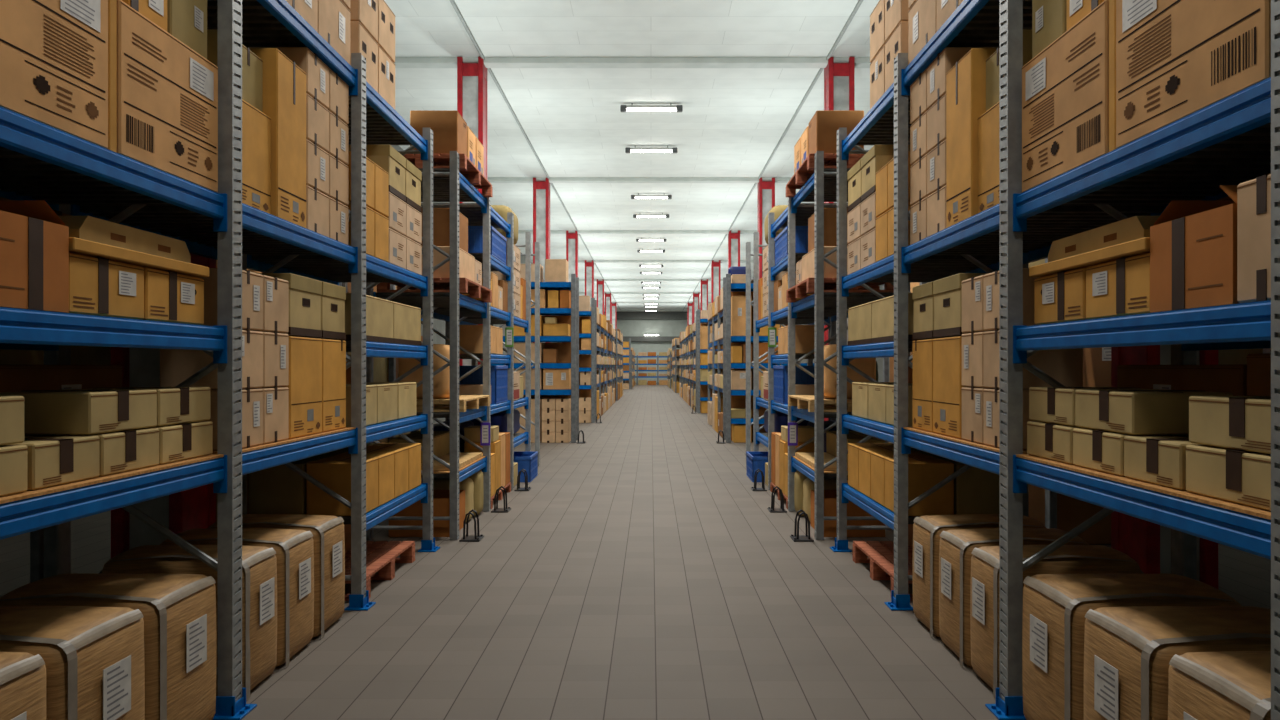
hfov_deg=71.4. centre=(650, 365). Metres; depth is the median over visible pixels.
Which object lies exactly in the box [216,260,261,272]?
carton
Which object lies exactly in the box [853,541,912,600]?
wooden pallet
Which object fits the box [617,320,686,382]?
wall
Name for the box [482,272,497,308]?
cardboard box
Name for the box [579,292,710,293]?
trim
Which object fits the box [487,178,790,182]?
trim
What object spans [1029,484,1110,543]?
carton
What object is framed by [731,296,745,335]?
cardboard box
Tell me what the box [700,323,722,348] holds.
cardboard box
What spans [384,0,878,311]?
ceiling
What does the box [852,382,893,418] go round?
cardboard box
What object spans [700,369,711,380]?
cardboard box
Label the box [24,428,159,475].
cardboard box
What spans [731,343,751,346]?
cardboard box
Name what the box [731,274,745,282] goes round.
cardboard box
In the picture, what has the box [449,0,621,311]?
trim
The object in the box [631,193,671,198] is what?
ceiling light
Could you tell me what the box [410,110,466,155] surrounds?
cardboard box
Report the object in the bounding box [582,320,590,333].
cardboard box
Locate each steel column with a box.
[111,253,215,557]
[457,57,486,365]
[533,178,549,342]
[566,231,577,281]
[585,260,593,354]
[597,279,603,369]
[605,293,610,385]
[611,302,616,380]
[687,302,692,383]
[693,293,698,322]
[700,279,707,368]
[711,260,720,368]
[728,231,739,368]
[758,178,774,342]
[824,57,854,420]
[1111,345,1217,588]
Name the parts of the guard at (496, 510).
plate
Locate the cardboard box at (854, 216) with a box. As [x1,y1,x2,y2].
[847,203,860,243]
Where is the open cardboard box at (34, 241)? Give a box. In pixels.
[0,200,68,312]
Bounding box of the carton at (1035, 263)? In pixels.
[1029,259,1044,267]
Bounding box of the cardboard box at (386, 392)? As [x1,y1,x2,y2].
[346,383,396,423]
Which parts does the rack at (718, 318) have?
upright post, upright post, upright post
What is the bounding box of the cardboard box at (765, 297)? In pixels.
[763,293,767,317]
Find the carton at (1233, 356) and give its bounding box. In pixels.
[1218,348,1270,364]
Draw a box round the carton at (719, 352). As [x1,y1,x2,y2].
[718,351,722,362]
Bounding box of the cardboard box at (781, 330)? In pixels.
[778,327,783,354]
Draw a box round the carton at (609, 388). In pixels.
[597,387,610,407]
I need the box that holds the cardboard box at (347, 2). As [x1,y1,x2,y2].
[341,0,349,9]
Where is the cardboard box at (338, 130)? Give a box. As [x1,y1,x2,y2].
[327,111,348,164]
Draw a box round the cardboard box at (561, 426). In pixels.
[556,420,570,431]
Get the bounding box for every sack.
[433,477,473,519]
[469,470,483,515]
[794,470,807,515]
[803,478,847,521]
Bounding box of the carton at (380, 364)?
[348,352,387,381]
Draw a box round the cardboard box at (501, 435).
[498,433,504,488]
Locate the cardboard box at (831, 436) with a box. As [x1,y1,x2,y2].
[826,431,884,462]
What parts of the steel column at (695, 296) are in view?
web panel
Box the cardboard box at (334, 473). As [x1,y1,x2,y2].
[306,457,377,515]
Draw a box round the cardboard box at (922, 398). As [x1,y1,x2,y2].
[912,339,932,431]
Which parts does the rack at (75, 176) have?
upright post, upright post, foot plate, upright post, upright post, foot plate, upright post, foot plate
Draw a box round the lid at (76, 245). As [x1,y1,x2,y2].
[69,237,208,276]
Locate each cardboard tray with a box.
[58,216,190,262]
[1048,216,1159,261]
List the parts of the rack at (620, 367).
upright post, upright post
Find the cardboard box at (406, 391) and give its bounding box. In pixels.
[370,382,415,418]
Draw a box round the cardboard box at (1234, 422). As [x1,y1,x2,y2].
[1189,395,1270,453]
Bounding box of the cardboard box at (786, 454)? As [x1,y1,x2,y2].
[784,453,795,496]
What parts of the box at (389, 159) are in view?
lid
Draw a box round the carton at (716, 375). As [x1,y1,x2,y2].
[715,374,717,386]
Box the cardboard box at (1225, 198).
[1217,196,1231,199]
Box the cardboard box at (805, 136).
[801,126,808,163]
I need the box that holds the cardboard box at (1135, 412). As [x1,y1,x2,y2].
[1075,389,1232,434]
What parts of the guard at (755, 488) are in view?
plate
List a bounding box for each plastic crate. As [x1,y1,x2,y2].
[459,366,507,403]
[468,226,506,264]
[514,451,537,481]
[746,451,767,481]
[764,409,808,432]
[773,366,813,403]
[774,226,807,264]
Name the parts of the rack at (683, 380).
upright post, upright post, upright post, upright post, upright post, upright post, upright post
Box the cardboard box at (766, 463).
[765,462,767,485]
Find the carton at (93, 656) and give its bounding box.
[0,606,144,719]
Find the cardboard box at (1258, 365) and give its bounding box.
[1246,353,1270,395]
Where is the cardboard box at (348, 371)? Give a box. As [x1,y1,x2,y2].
[346,362,350,383]
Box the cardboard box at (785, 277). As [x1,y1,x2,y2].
[782,272,795,308]
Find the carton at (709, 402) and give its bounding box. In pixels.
[708,401,711,424]
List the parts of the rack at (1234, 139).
foot plate, upright post, foot plate, upright post, foot plate, upright post, upright post, upright post, upright post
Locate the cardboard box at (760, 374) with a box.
[752,368,767,389]
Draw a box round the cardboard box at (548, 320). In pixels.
[545,317,556,323]
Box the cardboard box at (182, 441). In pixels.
[147,421,212,463]
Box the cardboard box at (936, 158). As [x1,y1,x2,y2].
[927,140,945,194]
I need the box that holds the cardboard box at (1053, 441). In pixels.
[1027,421,1083,463]
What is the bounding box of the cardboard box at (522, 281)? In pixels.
[520,278,525,319]
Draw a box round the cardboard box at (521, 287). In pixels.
[520,285,522,318]
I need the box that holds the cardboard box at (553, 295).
[548,290,559,307]
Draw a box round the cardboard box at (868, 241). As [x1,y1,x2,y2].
[861,228,875,268]
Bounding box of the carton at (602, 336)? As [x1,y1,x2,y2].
[601,334,604,348]
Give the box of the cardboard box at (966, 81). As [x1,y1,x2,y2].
[946,48,996,227]
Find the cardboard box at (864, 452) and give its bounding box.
[859,447,916,497]
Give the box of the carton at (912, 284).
[910,282,927,292]
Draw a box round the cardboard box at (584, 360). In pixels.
[579,355,590,367]
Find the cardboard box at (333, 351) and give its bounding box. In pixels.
[322,339,345,431]
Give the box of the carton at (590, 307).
[581,307,598,324]
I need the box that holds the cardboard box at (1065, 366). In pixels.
[983,330,1082,388]
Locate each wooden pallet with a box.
[344,541,414,600]
[377,278,491,302]
[404,154,491,196]
[416,395,489,411]
[491,482,510,508]
[770,482,787,508]
[786,154,863,196]
[786,278,893,302]
[788,395,851,411]
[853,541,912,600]
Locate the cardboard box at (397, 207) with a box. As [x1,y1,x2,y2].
[387,192,405,235]
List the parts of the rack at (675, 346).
upright post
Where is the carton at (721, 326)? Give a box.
[720,323,722,338]
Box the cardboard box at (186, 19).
[167,0,206,58]
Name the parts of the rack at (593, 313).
upright post, upright post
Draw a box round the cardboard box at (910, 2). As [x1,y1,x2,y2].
[908,0,915,9]
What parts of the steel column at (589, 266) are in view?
web panel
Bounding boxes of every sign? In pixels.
[480,423,489,445]
[505,327,513,346]
[768,327,775,346]
[788,423,797,445]
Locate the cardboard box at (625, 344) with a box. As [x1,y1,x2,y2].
[623,342,628,347]
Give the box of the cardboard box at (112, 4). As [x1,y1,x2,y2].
[108,0,116,152]
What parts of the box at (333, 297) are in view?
lid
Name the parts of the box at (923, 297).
lid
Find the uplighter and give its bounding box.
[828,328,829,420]
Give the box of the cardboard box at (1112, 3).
[1109,0,1116,151]
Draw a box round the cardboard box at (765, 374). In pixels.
[763,372,767,400]
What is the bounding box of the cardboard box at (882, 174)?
[876,163,889,216]
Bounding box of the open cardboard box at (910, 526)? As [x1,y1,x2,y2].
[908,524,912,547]
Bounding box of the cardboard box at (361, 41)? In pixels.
[350,21,377,91]
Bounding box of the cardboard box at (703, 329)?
[700,326,711,348]
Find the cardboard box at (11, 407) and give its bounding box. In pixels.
[0,396,24,444]
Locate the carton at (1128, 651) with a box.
[1084,606,1270,719]
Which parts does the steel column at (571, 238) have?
web panel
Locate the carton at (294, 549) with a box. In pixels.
[160,528,313,667]
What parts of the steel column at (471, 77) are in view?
web panel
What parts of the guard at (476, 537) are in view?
plate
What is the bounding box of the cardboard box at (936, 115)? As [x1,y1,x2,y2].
[927,94,945,151]
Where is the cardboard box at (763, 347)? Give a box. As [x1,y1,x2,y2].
[752,343,777,362]
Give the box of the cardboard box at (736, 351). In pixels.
[731,346,741,362]
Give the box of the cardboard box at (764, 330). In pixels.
[752,300,782,335]
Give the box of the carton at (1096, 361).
[1083,347,1110,386]
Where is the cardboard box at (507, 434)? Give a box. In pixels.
[499,432,509,485]
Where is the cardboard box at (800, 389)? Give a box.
[795,384,813,394]
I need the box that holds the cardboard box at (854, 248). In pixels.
[847,237,860,274]
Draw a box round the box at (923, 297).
[913,281,944,339]
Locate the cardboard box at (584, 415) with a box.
[579,410,590,422]
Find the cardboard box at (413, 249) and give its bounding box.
[406,237,421,274]
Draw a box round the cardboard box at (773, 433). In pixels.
[771,432,780,484]
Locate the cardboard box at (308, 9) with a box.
[286,0,317,31]
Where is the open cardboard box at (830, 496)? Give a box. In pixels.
[811,490,884,536]
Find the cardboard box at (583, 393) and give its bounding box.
[579,389,590,397]
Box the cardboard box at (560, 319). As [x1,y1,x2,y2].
[544,316,570,335]
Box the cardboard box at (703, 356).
[700,353,707,364]
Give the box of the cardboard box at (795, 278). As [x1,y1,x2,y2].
[787,278,812,305]
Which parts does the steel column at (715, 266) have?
web panel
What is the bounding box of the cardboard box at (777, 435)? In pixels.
[775,433,781,487]
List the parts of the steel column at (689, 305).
web panel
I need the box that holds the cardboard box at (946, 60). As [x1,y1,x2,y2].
[927,47,997,108]
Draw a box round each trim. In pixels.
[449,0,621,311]
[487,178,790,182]
[518,230,757,233]
[531,260,752,262]
[579,279,722,280]
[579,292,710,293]
[604,302,710,302]
[604,310,686,310]
[604,312,686,319]
[623,336,678,341]
[682,0,862,311]
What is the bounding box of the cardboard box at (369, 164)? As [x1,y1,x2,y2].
[347,151,373,208]
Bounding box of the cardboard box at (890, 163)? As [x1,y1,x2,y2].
[888,151,911,208]
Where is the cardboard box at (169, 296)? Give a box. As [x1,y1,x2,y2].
[143,267,203,324]
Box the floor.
[0,383,1270,719]
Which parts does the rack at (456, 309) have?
upright post, upright post, upright post, upright post, upright post, upright post, upright post, upright post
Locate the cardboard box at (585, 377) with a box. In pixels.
[580,372,590,384]
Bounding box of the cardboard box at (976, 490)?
[923,453,998,513]
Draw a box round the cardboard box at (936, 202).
[927,185,945,236]
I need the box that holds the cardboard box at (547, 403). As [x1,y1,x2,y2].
[542,398,556,409]
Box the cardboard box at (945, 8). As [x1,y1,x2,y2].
[937,0,962,30]
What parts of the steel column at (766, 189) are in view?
web panel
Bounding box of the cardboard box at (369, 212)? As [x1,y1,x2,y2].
[348,202,373,256]
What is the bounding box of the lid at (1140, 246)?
[1029,237,1149,276]
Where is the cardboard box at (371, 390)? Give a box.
[346,385,376,426]
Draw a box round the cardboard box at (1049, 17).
[1032,0,1066,58]
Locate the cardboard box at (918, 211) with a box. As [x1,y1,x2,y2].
[910,197,926,244]
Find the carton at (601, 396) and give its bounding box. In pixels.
[601,396,602,415]
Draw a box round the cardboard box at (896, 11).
[885,0,908,41]
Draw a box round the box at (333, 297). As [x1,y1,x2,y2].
[308,281,345,339]
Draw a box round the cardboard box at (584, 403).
[579,398,590,409]
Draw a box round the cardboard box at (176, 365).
[160,330,262,388]
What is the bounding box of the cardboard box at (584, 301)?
[579,296,589,310]
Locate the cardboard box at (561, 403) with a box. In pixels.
[556,398,570,409]
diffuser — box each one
[627,108,675,110]
[631,150,671,151]
[635,197,667,198]
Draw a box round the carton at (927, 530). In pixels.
[913,514,1045,638]
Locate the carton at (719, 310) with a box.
[718,295,720,312]
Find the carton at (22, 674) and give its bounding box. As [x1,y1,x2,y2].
[0,652,45,719]
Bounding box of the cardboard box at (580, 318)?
[579,317,590,333]
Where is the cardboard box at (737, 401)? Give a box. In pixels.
[731,395,766,416]
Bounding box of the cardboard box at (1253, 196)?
[1237,174,1270,302]
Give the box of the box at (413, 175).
[405,159,421,211]
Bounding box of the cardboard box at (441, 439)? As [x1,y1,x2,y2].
[389,431,449,462]
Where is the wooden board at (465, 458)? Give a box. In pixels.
[421,452,481,470]
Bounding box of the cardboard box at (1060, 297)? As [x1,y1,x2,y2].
[1034,267,1086,324]
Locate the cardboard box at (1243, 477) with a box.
[1185,445,1270,510]
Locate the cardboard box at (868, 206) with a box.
[861,192,876,235]
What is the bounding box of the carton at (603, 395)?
[601,394,604,413]
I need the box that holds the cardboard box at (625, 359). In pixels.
[623,357,628,362]
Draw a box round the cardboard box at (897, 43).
[885,21,907,91]
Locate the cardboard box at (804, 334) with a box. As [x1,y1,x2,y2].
[784,325,813,353]
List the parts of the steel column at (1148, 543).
web panel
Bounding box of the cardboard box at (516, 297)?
[514,293,519,317]
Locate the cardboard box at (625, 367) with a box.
[623,365,628,370]
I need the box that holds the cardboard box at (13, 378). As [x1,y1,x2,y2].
[0,365,121,391]
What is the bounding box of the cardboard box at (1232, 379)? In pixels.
[1117,365,1246,395]
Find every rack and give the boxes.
[0,0,439,719]
[30,282,422,582]
[366,151,539,539]
[491,274,578,442]
[553,298,596,422]
[580,322,614,398]
[601,329,622,400]
[615,338,630,388]
[617,355,676,384]
[623,351,634,388]
[667,352,679,388]
[672,339,687,392]
[680,331,710,405]
[696,309,722,412]
[708,311,762,411]
[723,274,813,442]
[746,151,909,539]
[830,0,1279,719]
[883,258,1056,528]
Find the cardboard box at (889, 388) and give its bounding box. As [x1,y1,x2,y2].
[886,385,912,426]
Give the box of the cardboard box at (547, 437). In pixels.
[542,431,555,442]
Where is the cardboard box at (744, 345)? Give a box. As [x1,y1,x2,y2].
[741,344,751,362]
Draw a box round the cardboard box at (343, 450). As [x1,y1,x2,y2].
[327,443,374,452]
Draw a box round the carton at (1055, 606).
[1022,573,1240,719]
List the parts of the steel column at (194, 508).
web panel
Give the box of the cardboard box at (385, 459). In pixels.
[330,452,393,506]
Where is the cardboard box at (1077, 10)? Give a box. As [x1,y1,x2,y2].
[1067,0,1104,29]
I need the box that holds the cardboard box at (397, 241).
[388,228,405,268]
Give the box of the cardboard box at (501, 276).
[491,269,519,294]
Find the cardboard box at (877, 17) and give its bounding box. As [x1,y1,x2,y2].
[870,0,885,62]
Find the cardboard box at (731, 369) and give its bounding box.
[731,369,751,388]
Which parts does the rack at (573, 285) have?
upright post, upright post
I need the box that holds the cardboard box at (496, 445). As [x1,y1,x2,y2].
[464,440,500,492]
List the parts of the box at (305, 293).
lid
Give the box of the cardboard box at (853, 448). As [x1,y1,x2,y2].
[848,443,893,490]
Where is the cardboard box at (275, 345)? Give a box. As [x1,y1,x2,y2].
[263,332,288,386]
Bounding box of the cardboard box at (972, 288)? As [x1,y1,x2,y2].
[962,275,984,332]
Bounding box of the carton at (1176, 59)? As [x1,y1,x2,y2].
[1116,0,1270,147]
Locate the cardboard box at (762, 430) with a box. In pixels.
[731,424,766,439]
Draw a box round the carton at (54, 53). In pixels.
[0,0,107,148]
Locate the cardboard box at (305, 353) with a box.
[281,336,321,438]
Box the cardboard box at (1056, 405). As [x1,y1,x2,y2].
[1029,387,1159,425]
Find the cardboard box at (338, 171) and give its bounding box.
[327,154,348,205]
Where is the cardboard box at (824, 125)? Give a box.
[809,110,863,154]
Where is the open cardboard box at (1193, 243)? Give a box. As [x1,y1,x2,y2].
[1150,185,1239,312]
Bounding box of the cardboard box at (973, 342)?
[961,332,983,386]
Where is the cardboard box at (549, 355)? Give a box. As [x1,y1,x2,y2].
[543,349,558,362]
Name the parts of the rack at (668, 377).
upright post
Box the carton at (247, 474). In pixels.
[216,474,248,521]
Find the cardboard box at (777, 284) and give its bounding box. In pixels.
[774,280,781,311]
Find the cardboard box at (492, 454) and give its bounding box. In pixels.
[482,453,494,496]
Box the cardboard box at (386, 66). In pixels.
[378,45,394,108]
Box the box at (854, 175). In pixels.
[847,159,861,211]
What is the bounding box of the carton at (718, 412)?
[718,412,719,434]
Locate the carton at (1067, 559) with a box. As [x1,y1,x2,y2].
[970,545,1142,699]
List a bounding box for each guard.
[459,509,483,541]
[491,486,510,512]
[514,469,530,490]
[577,430,585,442]
[716,430,724,442]
[751,469,766,490]
[767,486,786,512]
[790,509,813,541]
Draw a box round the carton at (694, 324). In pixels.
[692,323,695,331]
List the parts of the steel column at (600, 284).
web panel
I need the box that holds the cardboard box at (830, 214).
[808,208,848,252]
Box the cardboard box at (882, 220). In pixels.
[876,211,887,261]
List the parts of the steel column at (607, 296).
web panel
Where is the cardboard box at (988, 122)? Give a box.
[977,102,998,212]
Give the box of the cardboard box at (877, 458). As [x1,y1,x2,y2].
[871,452,932,506]
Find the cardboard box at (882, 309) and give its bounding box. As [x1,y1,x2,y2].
[871,293,913,342]
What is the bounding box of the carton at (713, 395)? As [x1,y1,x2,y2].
[712,394,722,429]
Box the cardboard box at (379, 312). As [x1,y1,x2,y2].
[345,293,393,342]
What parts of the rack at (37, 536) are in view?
upright post, upright post, upright post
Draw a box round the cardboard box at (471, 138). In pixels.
[467,126,475,165]
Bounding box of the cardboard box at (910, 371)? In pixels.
[908,362,912,382]
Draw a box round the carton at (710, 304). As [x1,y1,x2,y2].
[708,303,711,320]
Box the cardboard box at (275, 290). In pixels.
[262,275,288,332]
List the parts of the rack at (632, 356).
upright post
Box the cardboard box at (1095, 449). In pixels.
[1073,428,1188,475]
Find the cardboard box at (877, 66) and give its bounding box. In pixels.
[870,45,884,108]
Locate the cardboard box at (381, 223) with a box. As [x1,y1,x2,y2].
[374,211,388,261]
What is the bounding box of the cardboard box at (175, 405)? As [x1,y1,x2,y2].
[73,387,209,425]
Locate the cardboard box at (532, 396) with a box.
[523,395,570,398]
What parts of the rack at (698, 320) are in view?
upright post, upright post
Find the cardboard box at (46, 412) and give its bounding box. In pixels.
[0,389,156,434]
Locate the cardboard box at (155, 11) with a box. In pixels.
[122,0,166,30]
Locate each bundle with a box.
[398,344,449,398]
[421,420,473,482]
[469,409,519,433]
[491,205,518,244]
[728,266,745,274]
[764,205,787,243]
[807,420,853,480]
[824,344,875,398]
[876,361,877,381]
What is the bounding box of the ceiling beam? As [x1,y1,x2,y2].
[395,57,870,67]
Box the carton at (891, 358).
[890,352,912,381]
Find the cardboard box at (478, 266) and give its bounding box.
[475,259,481,284]
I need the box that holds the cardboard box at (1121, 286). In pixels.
[1086,253,1149,319]
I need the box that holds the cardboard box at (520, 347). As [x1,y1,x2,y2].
[514,343,543,362]
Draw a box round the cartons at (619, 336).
[608,329,679,400]
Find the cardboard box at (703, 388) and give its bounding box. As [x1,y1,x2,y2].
[700,385,722,396]
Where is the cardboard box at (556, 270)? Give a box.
[545,259,568,281]
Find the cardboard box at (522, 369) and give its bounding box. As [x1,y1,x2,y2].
[514,368,542,389]
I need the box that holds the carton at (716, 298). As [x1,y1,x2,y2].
[715,296,717,314]
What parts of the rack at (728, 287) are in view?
upright post, upright post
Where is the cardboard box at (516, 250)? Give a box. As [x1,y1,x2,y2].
[506,242,519,271]
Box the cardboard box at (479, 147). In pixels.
[476,137,483,174]
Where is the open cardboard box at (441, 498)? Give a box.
[389,490,464,536]
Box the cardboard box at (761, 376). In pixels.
[761,376,762,397]
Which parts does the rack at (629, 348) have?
upright post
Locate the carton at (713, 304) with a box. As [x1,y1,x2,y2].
[712,301,715,316]
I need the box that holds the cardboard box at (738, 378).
[731,371,745,389]
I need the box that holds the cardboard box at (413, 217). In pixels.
[405,203,421,243]
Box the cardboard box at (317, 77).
[249,47,328,108]
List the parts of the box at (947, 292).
lid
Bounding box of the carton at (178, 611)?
[0,573,216,719]
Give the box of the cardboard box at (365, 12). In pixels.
[350,0,377,41]
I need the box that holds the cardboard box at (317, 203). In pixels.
[306,185,328,236]
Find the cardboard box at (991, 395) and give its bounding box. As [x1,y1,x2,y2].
[983,388,1033,449]
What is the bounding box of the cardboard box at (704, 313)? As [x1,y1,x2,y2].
[701,310,707,318]
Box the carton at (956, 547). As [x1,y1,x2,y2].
[939,528,1088,667]
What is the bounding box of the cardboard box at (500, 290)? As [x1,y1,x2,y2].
[498,286,502,309]
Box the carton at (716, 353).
[710,352,717,363]
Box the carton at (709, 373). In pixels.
[708,372,722,383]
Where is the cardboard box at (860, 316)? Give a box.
[848,302,871,345]
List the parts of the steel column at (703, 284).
web panel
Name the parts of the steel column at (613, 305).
web panel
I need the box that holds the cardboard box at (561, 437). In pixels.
[556,430,570,442]
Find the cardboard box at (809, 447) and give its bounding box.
[780,440,813,492]
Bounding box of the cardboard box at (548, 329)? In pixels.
[543,324,569,335]
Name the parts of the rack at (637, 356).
upright post, upright post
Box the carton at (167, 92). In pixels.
[117,0,217,192]
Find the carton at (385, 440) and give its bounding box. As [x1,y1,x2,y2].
[377,438,387,442]
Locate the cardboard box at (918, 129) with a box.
[910,111,928,164]
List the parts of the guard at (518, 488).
plate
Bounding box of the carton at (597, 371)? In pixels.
[597,371,602,382]
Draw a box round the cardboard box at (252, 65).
[207,29,262,111]
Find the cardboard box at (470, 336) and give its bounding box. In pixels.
[459,325,495,353]
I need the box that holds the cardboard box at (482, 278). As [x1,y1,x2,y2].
[462,278,491,305]
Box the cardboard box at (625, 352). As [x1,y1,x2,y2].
[623,350,628,354]
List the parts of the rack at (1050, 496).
upright post, upright post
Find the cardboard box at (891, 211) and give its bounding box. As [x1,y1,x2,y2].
[888,202,910,256]
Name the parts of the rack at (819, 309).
upright post, upright post, upright post, upright post, upright post, upright post, upright post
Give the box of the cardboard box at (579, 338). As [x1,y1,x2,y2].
[561,338,590,349]
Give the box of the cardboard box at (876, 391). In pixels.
[868,383,912,423]
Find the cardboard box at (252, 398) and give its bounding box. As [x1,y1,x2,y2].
[205,388,262,449]
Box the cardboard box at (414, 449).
[366,443,420,490]
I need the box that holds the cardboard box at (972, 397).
[961,387,984,443]
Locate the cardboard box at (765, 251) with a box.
[763,242,774,271]
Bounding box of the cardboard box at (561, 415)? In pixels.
[556,409,570,420]
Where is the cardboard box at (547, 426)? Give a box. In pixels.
[542,420,555,431]
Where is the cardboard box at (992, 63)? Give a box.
[986,29,1031,110]
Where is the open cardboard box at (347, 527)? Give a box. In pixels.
[344,524,350,552]
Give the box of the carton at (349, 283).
[348,282,376,292]
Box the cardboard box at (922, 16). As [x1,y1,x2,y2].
[908,0,936,64]
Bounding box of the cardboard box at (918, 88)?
[910,68,927,124]
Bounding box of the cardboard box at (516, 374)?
[514,372,519,400]
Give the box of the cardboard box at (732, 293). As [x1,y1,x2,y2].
[731,292,787,335]
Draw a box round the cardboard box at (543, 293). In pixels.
[531,289,546,307]
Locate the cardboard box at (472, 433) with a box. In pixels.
[464,426,498,441]
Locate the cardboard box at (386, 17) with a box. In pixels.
[377,0,394,62]
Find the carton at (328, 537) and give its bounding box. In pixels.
[208,514,344,638]
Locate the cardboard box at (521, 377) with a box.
[520,376,522,397]
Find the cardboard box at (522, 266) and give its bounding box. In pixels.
[520,264,542,281]
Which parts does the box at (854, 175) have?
lid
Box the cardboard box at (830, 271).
[802,246,836,280]
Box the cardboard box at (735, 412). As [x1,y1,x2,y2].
[731,408,745,417]
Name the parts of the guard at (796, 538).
plate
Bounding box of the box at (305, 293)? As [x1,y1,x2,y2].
[257,273,321,336]
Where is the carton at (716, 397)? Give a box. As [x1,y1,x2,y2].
[715,396,722,432]
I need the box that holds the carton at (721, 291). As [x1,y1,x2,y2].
[720,288,722,310]
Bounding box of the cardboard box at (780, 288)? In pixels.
[778,286,781,309]
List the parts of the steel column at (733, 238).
web panel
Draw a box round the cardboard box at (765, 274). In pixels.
[763,269,795,294]
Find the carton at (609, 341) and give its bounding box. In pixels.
[605,339,610,350]
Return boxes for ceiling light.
[620,103,682,111]
[625,146,676,152]
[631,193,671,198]
[633,213,668,217]
[636,238,665,241]
[637,249,664,252]
[639,264,662,266]
[640,272,661,273]
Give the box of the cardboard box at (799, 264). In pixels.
[796,259,801,284]
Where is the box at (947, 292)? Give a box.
[933,273,988,336]
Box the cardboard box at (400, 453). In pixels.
[366,447,407,497]
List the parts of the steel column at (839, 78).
web panel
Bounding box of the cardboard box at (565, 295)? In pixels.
[560,290,570,307]
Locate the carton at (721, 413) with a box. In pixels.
[720,412,722,437]
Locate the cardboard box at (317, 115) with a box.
[306,93,328,151]
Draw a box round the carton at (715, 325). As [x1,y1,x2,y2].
[714,323,721,340]
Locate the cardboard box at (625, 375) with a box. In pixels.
[623,373,628,378]
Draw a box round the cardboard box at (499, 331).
[496,327,502,354]
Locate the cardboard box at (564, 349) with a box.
[544,343,570,362]
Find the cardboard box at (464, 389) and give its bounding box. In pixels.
[459,384,482,403]
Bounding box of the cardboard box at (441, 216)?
[420,208,467,252]
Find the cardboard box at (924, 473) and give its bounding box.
[885,457,953,515]
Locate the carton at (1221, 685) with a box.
[1168,651,1270,719]
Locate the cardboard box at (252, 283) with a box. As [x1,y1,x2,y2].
[198,268,262,330]
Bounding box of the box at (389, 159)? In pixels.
[349,145,405,201]
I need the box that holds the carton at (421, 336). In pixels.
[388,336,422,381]
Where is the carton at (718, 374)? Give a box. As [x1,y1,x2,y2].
[718,374,722,387]
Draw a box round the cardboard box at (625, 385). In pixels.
[623,383,628,388]
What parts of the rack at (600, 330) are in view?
upright post, upright post, upright post, upright post, upright post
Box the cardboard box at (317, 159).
[306,139,328,194]
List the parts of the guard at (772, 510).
plate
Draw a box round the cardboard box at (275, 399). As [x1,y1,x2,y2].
[262,387,288,443]
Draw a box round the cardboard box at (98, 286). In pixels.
[69,253,143,319]
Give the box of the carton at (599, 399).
[599,399,600,417]
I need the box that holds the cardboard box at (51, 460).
[8,435,99,489]
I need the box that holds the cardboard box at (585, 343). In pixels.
[581,339,590,349]
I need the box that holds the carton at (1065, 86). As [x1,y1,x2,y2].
[1022,0,1108,192]
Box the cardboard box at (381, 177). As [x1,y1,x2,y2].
[373,163,388,216]
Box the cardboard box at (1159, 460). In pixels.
[1124,435,1202,489]
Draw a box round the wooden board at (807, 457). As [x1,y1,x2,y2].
[796,452,847,470]
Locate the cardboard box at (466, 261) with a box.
[422,246,474,281]
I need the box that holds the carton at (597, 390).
[597,390,598,419]
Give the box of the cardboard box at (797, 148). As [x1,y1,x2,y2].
[794,137,800,173]
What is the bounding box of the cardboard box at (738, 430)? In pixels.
[732,424,745,442]
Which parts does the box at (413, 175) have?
lid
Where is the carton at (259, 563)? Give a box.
[100,545,276,700]
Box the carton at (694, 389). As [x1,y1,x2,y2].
[694,389,695,410]
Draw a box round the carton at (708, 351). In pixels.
[708,351,717,363]
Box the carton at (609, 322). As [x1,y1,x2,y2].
[606,320,610,333]
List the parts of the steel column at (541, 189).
web panel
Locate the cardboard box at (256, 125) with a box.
[242,99,270,213]
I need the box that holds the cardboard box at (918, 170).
[910,154,928,205]
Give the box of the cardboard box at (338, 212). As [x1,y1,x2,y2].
[329,197,348,244]
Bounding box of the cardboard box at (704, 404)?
[701,401,707,412]
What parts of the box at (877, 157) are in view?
lid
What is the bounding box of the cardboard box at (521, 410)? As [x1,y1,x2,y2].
[516,398,542,442]
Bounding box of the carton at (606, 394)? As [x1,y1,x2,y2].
[601,393,607,410]
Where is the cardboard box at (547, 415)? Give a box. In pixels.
[542,409,555,420]
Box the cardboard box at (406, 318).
[393,302,420,345]
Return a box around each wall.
[391,145,583,423]
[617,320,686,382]
[721,285,889,381]
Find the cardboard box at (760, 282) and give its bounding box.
[758,278,762,319]
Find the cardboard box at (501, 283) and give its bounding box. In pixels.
[498,280,507,311]
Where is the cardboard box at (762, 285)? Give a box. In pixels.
[761,285,762,318]
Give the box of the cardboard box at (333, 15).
[318,0,350,63]
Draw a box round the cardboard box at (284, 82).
[250,48,306,227]
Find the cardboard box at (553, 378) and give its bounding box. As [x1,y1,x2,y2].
[543,368,570,389]
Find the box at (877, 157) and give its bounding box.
[861,145,909,201]
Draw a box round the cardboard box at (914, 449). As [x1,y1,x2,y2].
[911,447,927,452]
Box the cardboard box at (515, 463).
[514,462,517,485]
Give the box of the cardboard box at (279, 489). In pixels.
[249,453,340,514]
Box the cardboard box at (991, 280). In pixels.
[983,268,1039,330]
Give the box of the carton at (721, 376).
[720,375,722,388]
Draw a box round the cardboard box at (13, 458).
[0,445,27,496]
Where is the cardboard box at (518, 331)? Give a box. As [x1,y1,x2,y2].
[514,315,543,335]
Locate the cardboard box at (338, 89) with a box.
[328,68,348,124]
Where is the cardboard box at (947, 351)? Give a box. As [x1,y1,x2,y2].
[933,336,967,438]

